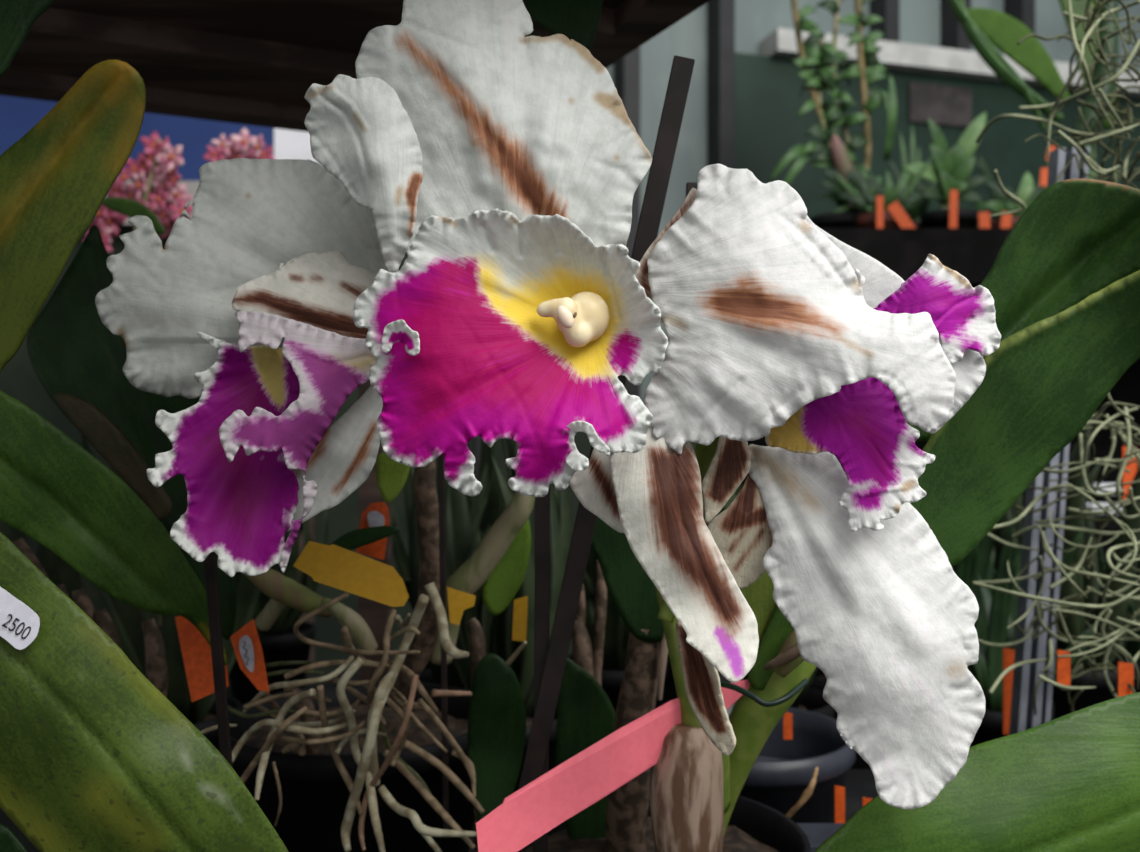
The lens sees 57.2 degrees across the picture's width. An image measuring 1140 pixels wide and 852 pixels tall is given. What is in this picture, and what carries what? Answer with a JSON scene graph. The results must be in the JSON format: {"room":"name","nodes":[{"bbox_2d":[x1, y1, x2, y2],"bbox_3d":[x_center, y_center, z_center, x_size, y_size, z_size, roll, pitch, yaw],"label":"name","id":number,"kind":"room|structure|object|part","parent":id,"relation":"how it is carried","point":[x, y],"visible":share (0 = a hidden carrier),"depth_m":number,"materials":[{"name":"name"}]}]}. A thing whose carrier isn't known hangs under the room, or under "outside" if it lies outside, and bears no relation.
{"room":"plant nursery","nodes":[
{"label":"plant nursery","id":0,"kind":"room"},
{"bbox_2d":[0,0,1139,672],"bbox_3d":[0.342,-0.502,1.867,6.000,3.505,0.140,0,0,-17],"label":"wall","id":1,"kind":"structure","parent":0,"point":[755,20],"depth_m":1.79,"materials":[{"name":"paint"}]},
{"bbox_2d":[476,436,480,479],"bbox_3d":[-0.140,-0.453,1.664,0.028,3.405,0.052,0,0,-17],"label":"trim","id":2,"kind":"structure","parent":1,"relation":"attached to","point":[478,438],"depth_m":1.64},
{"bbox_2d":[467,432,718,672],"bbox_3d":[0.020,0.615,1.714,0.535,1.270,0.048,0,0,-17],"label":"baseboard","id":3,"kind":"structure","parent":1,"relation":"attached to","point":[581,440],"depth_m":1.68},
{"bbox_2d":[614,47,639,396],"bbox_3d":[0.095,-0.453,1.734,0.028,3.405,0.052,0,0,-17],"label":"trim","id":4,"kind":"structure","parent":1,"relation":"attached to","point":[626,69],"depth_m":1.71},
{"bbox_2d":[707,0,734,672],"bbox_3d":[0.257,-0.453,1.783,0.028,3.405,0.052,0,0,-17],"label":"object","id":5,"kind":"structure","parent":1,"relation":"attached to","point":[720,13],"depth_m":1.76,"materials":[{"name":"metal"}]},
{"bbox_2d":[869,0,899,41],"bbox_3d":[0.564,-1.414,1.875,0.028,1.482,0.052,0,0,-17],"label":"trim","id":6,"kind":"structure","parent":1,"relation":"attached to","point":[888,10],"depth_m":1.85,"materials":[{"name":"paint"}]},
{"bbox_2d":[735,52,1139,227],"bbox_3d":[1.561,0.307,2.180,2.685,1.885,0.040,0,0,-17],"label":"wall panel","id":7,"kind":"object","parent":1,"relation":"attached to","point":[768,101],"depth_m":1.86,"materials":[{"name":"green paint"}]},
{"bbox_2d":[908,82,971,127],"bbox_3d":[0.669,-0.580,1.889,0.130,0.070,0.006,0,0,-17],"label":"wall plaque","id":8,"kind":"object","parent":1,"relation":"in","point":[944,105],"depth_m":1.89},
{"bbox_2d":[759,28,1139,97],"bbox_3d":[1.596,-0.654,2.175,2.620,0.038,0.070,0,0,-17],"label":"trim","id":9,"kind":"structure","parent":1,"relation":"attached to","point":[781,42],"depth_m":1.85,"materials":[{"name":"paint"}]},
{"bbox_2d":[940,0,970,50],"bbox_3d":[0.708,-1.414,1.918,0.028,1.482,0.052,0,0,-17],"label":"trim","id":10,"kind":"structure","parent":1,"relation":"attached to","point":[952,34],"depth_m":1.91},
{"bbox_2d":[1003,0,1034,54],"bbox_3d":[0.842,-1.414,1.958,0.028,1.482,0.052,0,0,-17],"label":"trim","id":11,"kind":"structure","parent":1,"relation":"attached to","point":[1023,11],"depth_m":1.94,"materials":[{"name":"paint"}]},
{"bbox_2d":[948,0,1118,138],"bbox_3d":[0.504,-0.562,1.142,0.212,0.488,0.041,0,0,-8],"label":"orchid","id":12,"kind":"object","parent":1,"relation":"hanging from","point":[985,29],"visible":0.8,"depth_m":1.15,"materials":[{"name":"green plant"}]},
{"bbox_2d":[856,211,908,227],"bbox_3d":[0.436,-0.271,1.460,0.072,0.045,0.072,0,0,0],"label":"pot","id":13,"kind":"object","parent":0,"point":[867,219],"depth_m":1.43,"materials":[{"name":"plastic"}]},
{"bbox_3d":[0.750,1.275,0.850,6.500,0.050,4.700,0,0,0],"label":"floor","id":14,"kind":"structure","parent":0,"visible":0},
{"bbox_2d":[0,95,321,670],"bbox_3d":[-0.631,0.371,1.468,0.656,1.759,0.043,0,0,0],"label":"banner","id":15,"kind":"object","parent":14,"relation":"on","point":[18,115],"visible":0.02,"depth_m":1.45,"materials":[{"name":"blue wood"}]},
{"bbox_3d":[-0.685,-0.424,1.457,0.548,0.168,0.010,0,0,0],"label":"panel","id":16,"kind":"part","parent":15,"relation":"part of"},
{"bbox_3d":[-0.683,-0.310,1.453,0.546,0.064,0.012,0,0,0],"label":"frame","id":17,"kind":"part","parent":15,"relation":"part of","materials":[{"name":"white"}]},
{"bbox_3d":[-0.357,-0.376,1.456,0.108,0.264,0.012,0,0,0],"label":"frame","id":18,"kind":"part","parent":15,"relation":"part of","materials":[{"name":"white"}]},
{"bbox_3d":[-0.380,0.525,1.475,0.030,1.450,0.030,0,0,0],"label":"leg","id":19,"kind":"part","parent":15,"relation":"part of","materials":[{"name":"brown wood"}]},
{"bbox_2d":[0,0,709,680],"bbox_3d":[-0.472,0.470,0.382,1.207,1.560,0.700,0,0,-26],"label":"roof","id":20,"kind":"object","parent":14,"relation":"on","point":[246,62],"visible":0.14,"depth_m":0.70,"materials":[{"name":"brown wood"}]},
{"bbox_3d":[-0.166,0.005,0.894,0.024,0.534,0.024,0,0,0],"label":"post","id":21,"kind":"part","parent":20,"relation":"part of","materials":[{"name":"brown wood"}]},
{"bbox_2d":[0,673,877,851],"bbox_3d":[0.000,0.761,0.655,2.000,0.978,0.990,0,0,0],"label":"bench","id":22,"kind":"object","parent":14,"relation":"on","point":[859,782],"visible":0.02,"depth_m":0.78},
{"bbox_2d":[0,401,82,585],"bbox_3d":[-0.556,0.118,1.060,0.137,0.307,0.090,0,0,-4],"label":"potted orchid","id":23,"kind":"object","parent":22,"relation":"on","point":[44,555],"visible":0.04,"depth_m":1.05,"materials":[{"name":"green plant"}]},
{"bbox_2d":[52,468,157,621],"bbox_3d":[-0.398,0.129,0.924,0.094,0.284,0.098,0,0,0],"label":"potted orchid","id":24,"kind":"object","parent":22,"relation":"on","point":[65,574],"visible":0.02,"depth_m":0.90,"materials":[{"name":"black plant"}]},
{"bbox_2d":[0,0,288,851],"bbox_3d":[-0.193,0.050,0.345,0.225,0.443,0.120,0,0,0],"label":"orchid plant","id":25,"kind":"object","parent":22,"relation":"on","point":[94,757],"visible":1,"depth_m":0.33,"materials":[{"name":"green plant"}]},
{"bbox_2d":[0,587,39,649],"bbox_3d":[-0.176,0.058,0.323,0.024,0.023,0.001,0,0,4],"label":"price sticker","id":26,"kind":"object","parent":25,"relation":"attached to","point":[19,624],"visible":1,"depth_m":0.32,"materials":[{"name":"white"}]},
{"bbox_2d":[79,435,259,750],"bbox_3d":[-0.284,0.118,0.740,0.137,0.307,0.090,0,0,0],"label":"potted orchid","id":27,"kind":"object","parent":22,"relation":"on","point":[127,619],"visible":0.17,"depth_m":0.73,"materials":[{"name":"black plant"}]},
{"bbox_3d":[-0.280,0.236,0.740,0.090,0.070,0.090,0,0,0],"label":"pot","id":28,"kind":"part","parent":27,"relation":"part of","materials":[{"name":"black plastic"}]},
{"bbox_2d":[83,128,274,629],"bbox_3d":[-0.424,-0.025,1.070,0.230,0.592,0.144,0,0,0],"label":"flowers","id":29,"kind":"object","parent":22,"relation":"on","point":[120,203],"visible":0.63,"depth_m":1.11,"materials":[{"name":"pink plant"}]},
{"bbox_3d":[-0.456,-0.032,1.120,0.037,0.549,0.005,0,0,0],"label":"flower stem","id":30,"kind":"part","parent":29,"relation":"part of","materials":[{"name":"plant"}]},
{"bbox_3d":[-0.450,0.236,1.085,0.100,0.070,0.100,0,0,0],"label":"pot","id":31,"kind":"part","parent":29,"relation":"part of","materials":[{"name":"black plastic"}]},
{"bbox_3d":[-0.388,-0.030,1.120,0.119,0.544,0.005,0,0,0],"label":"flower stem","id":32,"kind":"part","parent":29,"relation":"part of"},
{"bbox_2d":[204,552,232,767],"bbox_3d":[-0.153,0.152,0.465,0.005,0.245,0.073,0,0,-4],"label":"stake","id":33,"kind":"object","parent":22,"relation":"on","point":[210,565],"visible":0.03,"depth_m":0.45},
{"bbox_2d":[229,509,327,704],"bbox_3d":[-0.296,0.129,1.037,0.098,0.284,0.094,0,0,11],"label":"potted orchid","id":34,"kind":"object","parent":22,"relation":"on","point":[280,643],"visible":0.27,"depth_m":1.02,"materials":[{"name":"green plant"}]},
{"bbox_3d":[-0.300,0.236,1.040,0.090,0.070,0.090,0,0,11],"label":"pot","id":35,"kind":"part","parent":34,"relation":"part of","materials":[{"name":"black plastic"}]},
{"bbox_2d":[0,225,606,851],"bbox_3d":[-0.138,0.085,0.561,0.314,0.373,0.222,0,0,-20],"label":"orchid plant","id":36,"kind":"object","parent":22,"relation":"on","point":[343,765],"visible":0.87,"depth_m":0.52,"materials":[{"name":"green plant"}]},
{"bbox_2d":[175,616,228,701],"bbox_3d":[-0.177,0.108,0.502,0.025,0.049,0.001,0,0,-12],"label":"plant tag","id":37,"kind":"object","parent":36,"relation":"attached to","point":[196,652],"visible":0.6,"depth_m":0.50,"materials":[{"name":"orange plastic"}]},
{"bbox_2d":[230,619,268,691],"bbox_3d":[-0.152,0.109,0.494,0.018,0.035,0.003,0,0,0],"label":"plant tag","id":38,"kind":"object","parent":36,"relation":"attached to","point":[246,643],"visible":1,"depth_m":0.49,"materials":[{"name":"orange plastic"}]},
{"bbox_3d":[-0.121,0.218,0.603,0.156,0.105,0.156,0,0,0],"label":"pot","id":39,"kind":"part","parent":36,"relation":"part of","materials":[{"name":"black plastic"}]},
{"bbox_2d":[293,541,408,606],"bbox_3d":[-0.099,0.067,0.474,0.052,0.031,0.001,0,0,-9],"label":"plant tag","id":40,"kind":"object","parent":36,"relation":"attached to","point":[334,566],"visible":1,"depth_m":0.47,"materials":[{"name":"yellow plastic"}]},
{"bbox_2d":[356,502,388,559],"bbox_3d":[-0.097,0.052,0.515,0.016,0.029,0.002,0,0,0],"label":"plant tag","id":41,"kind":"object","parent":36,"relation":"attached to","point":[375,514],"visible":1,"depth_m":0.52,"materials":[{"name":"orange plastic"}]},
{"bbox_2d":[438,454,448,829],"bbox_3d":[-0.062,0.103,0.515,0.003,0.203,0.033,0,0,-2],"label":"stake","id":42,"kind":"object","parent":36,"relation":"in","point":[441,478],"visible":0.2,"depth_m":0.51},
{"bbox_2d":[447,587,475,624],"bbox_3d":[-0.054,0.089,0.516,0.014,0.019,0.001,0,0,-8],"label":"plant tag","id":43,"kind":"object","parent":36,"relation":"attached to","point":[458,601],"visible":1,"depth_m":0.52,"materials":[{"name":"yellow plastic"}]},
{"bbox_2d":[512,596,527,641],"bbox_3d":[-0.027,0.103,0.560,0.009,0.025,0.001,0,0,0],"label":"plant tag","id":44,"kind":"object","parent":36,"relation":"attached to","point":[519,630],"visible":0.86,"depth_m":0.56,"materials":[{"name":"yellow plastic"}]},
{"bbox_2d":[392,438,509,668],"bbox_3d":[-0.123,0.118,1.052,0.137,0.307,0.090,0,0,27],"label":"potted orchid","id":45,"kind":"object","parent":22,"relation":"on","point":[486,476],"visible":0.16,"depth_m":1.05,"materials":[{"name":"green plant"}]},
{"bbox_2d":[401,458,506,688],"bbox_3d":[-0.087,0.129,0.831,0.094,0.284,0.098,0,0,8],"label":"potted orchid","id":46,"kind":"object","parent":22,"relation":"on","point":[461,545],"visible":0.16,"depth_m":0.82,"materials":[{"name":"green plant"}]},
{"bbox_3d":[-0.085,0.236,0.835,0.090,0.070,0.090,0,0,8],"label":"pot","id":47,"kind":"part","parent":46,"relation":"part of","materials":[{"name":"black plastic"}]},
{"bbox_2d":[438,438,570,791],"bbox_3d":[-0.043,0.118,0.744,0.090,0.307,0.138,0,0,24],"label":"potted orchid","id":48,"kind":"object","parent":22,"relation":"on","point":[497,631],"visible":0.21,"depth_m":0.72,"materials":[{"name":"green plant"}]},
{"bbox_3d":[-0.045,0.236,0.740,0.090,0.070,0.090,0,0,24],"label":"pot","id":49,"kind":"part","parent":48,"relation":"part of","materials":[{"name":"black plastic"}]},
{"bbox_2d":[95,0,1139,851],"bbox_3d":[0.041,0.018,0.456,0.457,0.507,0.239,0,0,0],"label":"orchid plant","id":50,"kind":"object","parent":22,"relation":"on","point":[507,167],"visible":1,"depth_m":0.38,"materials":[{"name":"white plant"}]},
{"bbox_2d":[533,484,550,851],"bbox_3d":[-0.013,0.130,0.463,0.007,0.221,0.019,0,0,-7],"label":"stake","id":51,"kind":"object","parent":50,"relation":"in","point":[542,504],"visible":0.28,"depth_m":0.46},
{"bbox_2d":[518,55,694,851],"bbox_3d":[0.006,0.044,0.450,0.100,0.394,0.006,0,0,26],"label":"stake","id":52,"kind":"object","parent":50,"relation":"in","point":[682,67],"visible":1,"depth_m":0.45,"materials":[{"name":"plastic"}]},
{"bbox_2d":[475,679,749,851],"bbox_3d":[0.021,0.142,0.434,0.130,0.061,0.002,0,0,-26],"label":"plant tag","id":53,"kind":"object","parent":50,"relation":"attached to","point":[582,780],"visible":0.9,"depth_m":0.43,"materials":[{"name":"pink plastic"}]},
{"bbox_3d":[0.038,0.234,0.500,0.150,0.075,0.150,0,0,0],"label":"pot","id":54,"kind":"part","parent":50,"relation":"part of","materials":[{"name":"black plastic"}]},
{"bbox_3d":[0.049,0.036,0.407,0.028,0.085,0.034,0,0,0],"label":"flower","id":55,"kind":"part","parent":50,"relation":"part of","materials":[{"name":"plant"}]},
{"bbox_2d":[686,182,697,196],"bbox_3d":[0.053,-0.075,0.460,0.007,0.065,0.003,0,0,0],"label":"stake","id":56,"kind":"object","parent":50,"relation":"in","point":[689,185],"visible":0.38,"depth_m":0.46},
{"bbox_2d":[720,678,808,706],"bbox_3d":[0.085,0.114,0.446,0.039,0.008,0.017,0,0,-5],"label":"tie","id":57,"kind":"object","parent":50,"relation":"attached to","point":[804,682],"visible":1,"depth_m":0.44,"materials":[{"name":"plastic"}]},
{"bbox_2d":[567,548,668,712],"bbox_3d":[0.044,0.129,0.902,0.094,0.284,0.098,0,0,39],"label":"potted orchid","id":58,"kind":"object","parent":22,"relation":"on","point":[616,635],"visible":0.24,"depth_m":0.88,"materials":[{"name":"green plant"}]},
{"bbox_3d":[0.040,0.236,0.900,0.090,0.070,0.090,0,0,39],"label":"pot","id":59,"kind":"part","parent":58,"relation":"part of","materials":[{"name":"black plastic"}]},
{"bbox_2d":[659,442,695,701],"bbox_3d":[0.098,0.129,1.064,0.098,0.284,0.094,0,0,42],"label":"potted orchid","id":60,"kind":"object","parent":22,"relation":"on","point":[669,692],"visible":0.02,"depth_m":1.02,"materials":[{"name":"green plant"}]},
{"bbox_3d":[0.100,0.236,1.060,0.090,0.070,0.090,0,0,42],"label":"pot","id":61,"kind":"part","parent":60,"relation":"part of","materials":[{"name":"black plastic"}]},
{"bbox_2d":[691,442,834,718],"bbox_3d":[0.147,0.118,0.773,0.137,0.307,0.090,0,0,-35],"label":"potted orchid","id":62,"kind":"object","parent":22,"relation":"on","point":[809,699],"visible":0.02,"depth_m":0.78,"materials":[{"name":"green plant"}]},
{"bbox_3d":[0.150,0.236,0.775,0.090,0.070,0.090,0,0,-35],"label":"pot","id":63,"kind":"part","parent":62,"relation":"part of","materials":[{"name":"black plastic"}]},
{"bbox_2d":[727,703,855,822],"bbox_3d":[0.112,0.230,0.650,0.128,0.082,0.128,0,0,0],"label":"plant pot","id":64,"kind":"object","parent":22,"relation":"on","point":[783,769],"visible":0.29,"depth_m":0.60,"materials":[{"name":"black plastic"}]},
{"bbox_2d":[783,712,791,738],"bbox_3d":[0.125,0.172,0.601,0.005,0.016,0.001,0,0,0],"label":"plant tag","id":65,"kind":"object","parent":64,"relation":"in","point":[787,717],"visible":0.86,"depth_m":0.60,"materials":[{"name":"orange plastic"}]},
{"bbox_2d":[796,823,844,851],"bbox_3d":[0.190,0.242,0.547,0.142,0.057,0.038,0,0,0],"label":"tray","id":66,"kind":"object","parent":22,"relation":"on","point":[817,833],"visible":0.05,"depth_m":0.55,"materials":[{"name":"black plastic"}]},
{"bbox_2d":[786,767,818,817],"bbox_3d":[0.123,0.197,0.553,0.022,0.029,0.012,0,0,-13],"label":"dry twig","id":67,"kind":"object","parent":66,"relation":"on","point":[808,791],"visible":0.88,"depth_m":0.55,"materials":[{"name":"wood"}]},
{"bbox_2d":[809,466,869,767],"bbox_3d":[0.226,0.129,0.860,0.098,0.284,0.094,0,0,-20],"label":"potted orchid","id":68,"kind":"object","parent":22,"relation":"on","point":[819,681],"visible":0.02,"depth_m":0.83,"materials":[{"name":"green plant"}]},
{"bbox_3d":[0.230,0.236,0.860,0.090,0.070,0.090,0,0,-20],"label":"pot","id":69,"kind":"part","parent":68,"relation":"part of","materials":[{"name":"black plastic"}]},
{"bbox_2d":[835,786,844,822],"bbox_3d":[0.155,0.232,0.601,0.006,0.051,0.001,0,0,0],"label":"plant tag","id":70,"kind":"object","parent":22,"relation":"on","point":[839,791],"visible":0.56,"depth_m":0.60,"materials":[{"name":"orange plastic"}]},
{"bbox_2d":[863,798,871,805],"bbox_3d":[0.174,0.226,0.611,0.007,0.017,0.001,0,0,0],"label":"plant tag","id":71,"kind":"object","parent":22,"relation":"on","point":[865,800],"visible":0.21,"depth_m":0.61,"materials":[{"name":"orange plastic"}]},
{"bbox_2d":[814,692,1139,851],"bbox_3d":[0.210,0.188,0.440,0.260,0.167,0.110,0,0,0],"label":"orchid plant","id":72,"kind":"object","parent":22,"relation":"on","point":[1070,782],"visible":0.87,"depth_m":0.41,"materials":[{"name":"green plant"}]},
{"bbox_2d":[956,529,1022,651],"bbox_3d":[0.341,0.161,0.915,0.098,0.221,0.112,0,0,-14],"label":"seedling","id":73,"kind":"object","parent":22,"relation":"on","point":[978,562],"visible":0.05,"depth_m":0.91,"materials":[{"name":"green plant"}]},
{"bbox_2d":[971,526,1022,653],"bbox_3d":[0.406,0.161,0.999,0.102,0.221,0.108,0,0,19],"label":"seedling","id":74,"kind":"object","parent":22,"relation":"on","point":[1018,537],"visible":0.02,"depth_m":1.00,"materials":[{"name":"green plant"}]},
{"bbox_2d":[1003,648,1013,733],"bbox_3d":[0.311,0.188,0.741,0.008,0.061,0.001,0,0,0],"label":"plant tag","id":75,"kind":"object","parent":22,"relation":"on","point":[1008,654],"visible":0.79,"depth_m":0.74,"materials":[{"name":"orange plastic"}]},
{"bbox_2d":[969,701,1053,747],"bbox_3d":[0.335,0.243,0.830,0.090,0.055,0.090,0,0,0],"label":"pot","id":76,"kind":"object","parent":22,"relation":"on","point":[991,727],"depth_m":0.79,"materials":[{"name":"black plastic"}]},
{"bbox_2d":[967,512,1098,747],"bbox_3d":[0.336,0.161,0.825,0.098,0.221,0.112,0,0,-14],"label":"potted plant","id":77,"kind":"object","parent":22,"relation":"on","point":[1000,608],"visible":0.28,"depth_m":0.81,"materials":[{"name":"green plant"}]},
{"bbox_2d":[993,462,1101,575],"bbox_3d":[0.469,0.129,1.056,0.094,0.284,0.098,0,0,-17],"label":"potted orchid","id":78,"kind":"object","parent":22,"relation":"on","point":[1091,477],"visible":0.03,"depth_m":1.05,"materials":[{"name":"green plant"}]},
{"bbox_2d":[1009,147,1089,734],"bbox_3d":[0.317,0.066,0.702,0.056,0.503,0.018,0,0,0],"label":"metal post","id":79,"kind":"object","parent":22,"relation":"on","point":[1025,677],"visible":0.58,"depth_m":0.69,"materials":[{"name":"metal"}]},
{"bbox_2d":[996,418,1139,718],"bbox_3d":[0.442,0.118,0.897,0.090,0.307,0.137,0,0,-32],"label":"potted orchid","id":80,"kind":"object","parent":22,"relation":"on","point":[1076,626],"visible":0.25,"depth_m":0.87,"materials":[{"name":"green plant"}]},
{"bbox_3d":[0.440,0.236,0.900,0.090,0.070,0.090,0,0,-32],"label":"pot","id":81,"kind":"part","parent":80,"relation":"part of","materials":[{"name":"black plastic"}]},
{"bbox_2d":[1093,515,1120,580],"bbox_3d":[0.588,0.181,1.093,0.143,0.182,0.095,0,0,0],"label":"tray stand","id":82,"kind":"object","parent":22,"relation":"on","point":[1111,525],"visible":0.09,"depth_m":1.05,"materials":[{"name":"metal"}]},
{"bbox_3d":[0.537,0.187,1.090,0.016,0.171,0.080,0,0,0],"label":"leg","id":83,"kind":"part","parent":82,"relation":"part of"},
{"bbox_2d":[1087,503,1121,514],"bbox_3d":[0.531,0.084,1.060,0.062,0.011,0.020,0,0,0],"label":"tray","id":84,"kind":"object","parent":82,"relation":"on","point":[1094,505],"visible":0.08,"depth_m":1.05,"materials":[{"name":"plastic"}]},
{"bbox_2d":[1092,483,1120,494],"bbox_3d":[0.608,0.068,1.130,0.091,0.012,0.020,0,0,0],"label":"tray","id":85,"kind":"object","parent":82,"relation":"on","point":[1094,484],"visible":0.08,"depth_m":1.12,"materials":[{"name":"plastic"}]},
{"bbox_2d":[1090,501,1139,692],"bbox_3d":[0.523,0.161,0.985,0.101,0.221,0.108,0,0,42],"label":"seedling","id":86,"kind":"object","parent":22,"relation":"on","point":[1132,647],"visible":0.09,"depth_m":0.96,"materials":[{"name":"green plant"}]},
{"bbox_2d":[1122,446,1136,503],"bbox_3d":[0.509,0.049,0.951,0.013,0.061,0.001,0,0,0],"label":"plant tag","id":87,"kind":"object","parent":86,"relation":"in","point":[1126,477],"visible":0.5,"depth_m":0.95,"materials":[{"name":"orange plastic"}]},
{"bbox_2d":[1128,601,1139,620],"bbox_3d":[0.537,0.161,0.855,0.101,0.221,0.108,0,0,-21],"label":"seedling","id":88,"kind":"object","parent":22,"relation":"on","point":[1131,605],"visible":0.38,"depth_m":0.89,"materials":[{"name":"green plant"}]},
{"bbox_2d":[742,241,1139,573],"bbox_3d":[0.815,0.503,1.520,1.070,1.493,0.440,0,0,0],"label":"shelf","id":89,"kind":"object","parent":14,"relation":"on","point":[973,260],"visible":0.02,"depth_m":1.37,"materials":[{"name":"metal"}]},
{"bbox_3d":[0.300,0.513,1.720,0.030,1.473,0.030,0,0,0],"label":"leg","id":90,"kind":"part","parent":89,"relation":"part of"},
{"bbox_2d":[821,228,1011,240],"bbox_3d":[0.805,-0.255,1.535,0.950,0.024,0.250,0,0,0],"label":"tray","id":91,"kind":"object","parent":89,"relation":"on","point":[842,234],"visible":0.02,"depth_m":1.41,"materials":[{"name":"plastic"}]},
{"bbox_2d":[769,0,896,227],"bbox_3d":[0.373,-0.467,1.497,0.184,0.438,0.098,0,0,0],"label":"orchid","id":92,"kind":"object","parent":91,"relation":"in","point":[827,58],"visible":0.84,"depth_m":1.48,"materials":[{"name":"green plant"}]},
{"bbox_3d":[0.388,-0.273,1.500,0.090,0.050,0.090,0,0,0],"label":"pot","id":93,"kind":"part","parent":92,"relation":"part of","materials":[{"name":"black plastic"}]},
{"bbox_2d":[876,196,882,227],"bbox_3d":[0.421,-0.284,1.421,0.010,0.057,0.001,0,0,0],"label":"plant tag","id":94,"kind":"object","parent":91,"relation":"in","point":[879,199],"visible":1,"depth_m":1.42,"materials":[{"name":"orange plastic"}]},
{"bbox_2d":[833,156,932,227],"bbox_3d":[0.434,-0.314,1.460,0.136,0.132,0.072,0,0,0],"label":"seedling","id":95,"kind":"object","parent":91,"relation":"in","point":[901,192],"visible":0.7,"depth_m":1.44,"materials":[{"name":"green plant"}]},
{"bbox_2d":[887,201,915,227],"bbox_3d":[0.455,-0.277,1.421,0.047,0.058,0.001,0,0,0],"label":"plant tag","id":96,"kind":"object","parent":91,"relation":"in","point":[895,209],"visible":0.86,"depth_m":1.42,"materials":[{"name":"orange plastic"}]},
{"bbox_2d":[880,125,935,227],"bbox_3d":[0.498,-0.345,1.530,0.129,0.195,0.072,0,0,0],"label":"seedling","id":97,"kind":"object","parent":91,"relation":"in","point":[915,211],"visible":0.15,"depth_m":1.52,"materials":[{"name":"green plant"}]},
{"bbox_2d":[911,221,921,227],"bbox_3d":[0.495,-0.271,1.530,0.072,0.045,0.072,0,0,0],"label":"pot","id":98,"kind":"object","parent":97,"relation":"on","point":[916,223],"depth_m":1.49,"materials":[{"name":"plastic"}]},
{"bbox_2d":[902,112,989,227],"bbox_3d":[0.522,-0.342,1.470,0.122,0.188,0.080,0,0,0],"label":"potted plant","id":99,"kind":"object","parent":91,"relation":"in","point":[951,169],"visible":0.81,"depth_m":1.45,"materials":[{"name":"green plant"}]},
{"bbox_3d":[0.526,-0.327,1.470,0.022,0.082,0.005,0,0,0],"label":"stem","id":100,"kind":"part","parent":99,"relation":"part of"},
{"bbox_2d":[920,208,979,227],"bbox_3d":[0.535,-0.273,1.470,0.080,0.050,0.080,0,0,0],"label":"pot","id":101,"kind":"object","parent":99,"relation":"on","point":[966,217],"depth_m":1.44,"materials":[{"name":"black plastic"}]},
{"bbox_2d":[949,190,957,227],"bbox_3d":[0.521,-0.288,1.421,0.012,0.066,0.001,0,0,0],"label":"plant tag","id":102,"kind":"object","parent":91,"relation":"in","point":[953,203],"visible":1,"depth_m":1.42,"materials":[{"name":"orange plastic"}]},
{"bbox_2d":[978,212,989,227],"bbox_3d":[0.564,-0.268,1.421,0.018,0.047,0.001,0,0,0],"label":"plant tag","id":103,"kind":"object","parent":91,"relation":"on","point":[984,217],"visible":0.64,"depth_m":1.42,"materials":[{"name":"orange plastic"}]},
{"bbox_2d":[1000,212,1011,227],"bbox_3d":[0.592,-0.268,1.421,0.018,0.047,0.001,0,0,0],"label":"plant tag","id":104,"kind":"object","parent":91,"relation":"in","point":[1005,219],"visible":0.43,"depth_m":1.42,"materials":[{"name":"orange plastic"}]},
{"bbox_2d":[969,155,1046,227],"bbox_3d":[0.622,-0.317,1.491,0.161,0.138,0.090,0,0,0],"label":"seedling","id":105,"kind":"object","parent":91,"relation":"in","point":[1000,202],"visible":0.35,"depth_m":1.47,"materials":[{"name":"green plant"}]},
{"bbox_2d":[990,217,1019,227],"bbox_3d":[0.632,-0.271,1.500,0.072,0.045,0.072,0,0,0],"label":"pot","id":106,"kind":"object","parent":105,"relation":"on","point":[995,223],"depth_m":1.48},
{"bbox_2d":[1047,139,1130,185],"bbox_3d":[0.729,-0.331,1.497,0.127,0.165,0.072,0,0,-19],"label":"seedling","id":107,"kind":"object","parent":91,"relation":"in","point":[1091,172],"visible":0.02,"depth_m":1.48,"materials":[{"name":"green plant"}]},
{"bbox_3d":[0.815,-0.215,1.375,1.070,0.055,0.010,0,0,0],"label":"rail","id":108,"kind":"part","parent":89,"relation":"part of","materials":[{"name":"metal"}]},
{"bbox_3d":[0.815,0.065,1.728,1.070,0.575,0.015,0,0,0],"label":"panel","id":109,"kind":"part","parent":89,"relation":"part of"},
{"bbox_2d":[1040,168,1047,185],"bbox_3d":[0.637,-0.334,1.401,0.015,0.024,0.001,0,0,0],"label":"plant tag","id":110,"kind":"object","parent":89,"relation":"on","point":[1044,171],"visible":0.64,"depth_m":1.40,"materials":[{"name":"orange plastic"}]},
{"bbox_2d":[1046,146,1055,159],"bbox_3d":[0.644,-0.366,1.401,0.013,0.019,0.001,0,0,0],"label":"plant tag","id":111,"kind":"object","parent":89,"relation":"on","point":[1051,148],"visible":0.43,"depth_m":1.40,"materials":[{"name":"orange plastic"}]},
{"bbox_3d":[0.700,-0.520,0.640,3.800,0.024,0.024,0,0,0],"label":"trim","id":112,"kind":"structure","parent":0,"visible":0},
{"bbox_2d":[973,0,1139,714],"bbox_3d":[0.339,-0.158,0.628,0.248,0.721,0.128,0,0,0],"label":"air plant","id":113,"kind":"object","parent":112,"relation":"hanging from","point":[1126,438],"visible":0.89,"depth_m":0.62,"materials":[{"name":"plant"}]},
{"bbox_2d":[1057,650,1069,684],"bbox_3d":[0.284,0.139,0.601,0.008,0.020,0.001,0,0,0],"label":"plant tag","id":114,"kind":"object","parent":113,"relation":"attached to","point":[1063,664],"visible":0.79,"depth_m":0.60,"materials":[{"name":"orange plastic"}]},
{"bbox_2d":[1118,662,1132,696],"bbox_3d":[0.319,0.147,0.601,0.009,0.023,0.001,0,0,0],"label":"plant tag","id":115,"kind":"object","parent":113,"relation":"attached to","point":[1125,670],"visible":0.64,"depth_m":0.60,"materials":[{"name":"orange plastic"}]}
]}

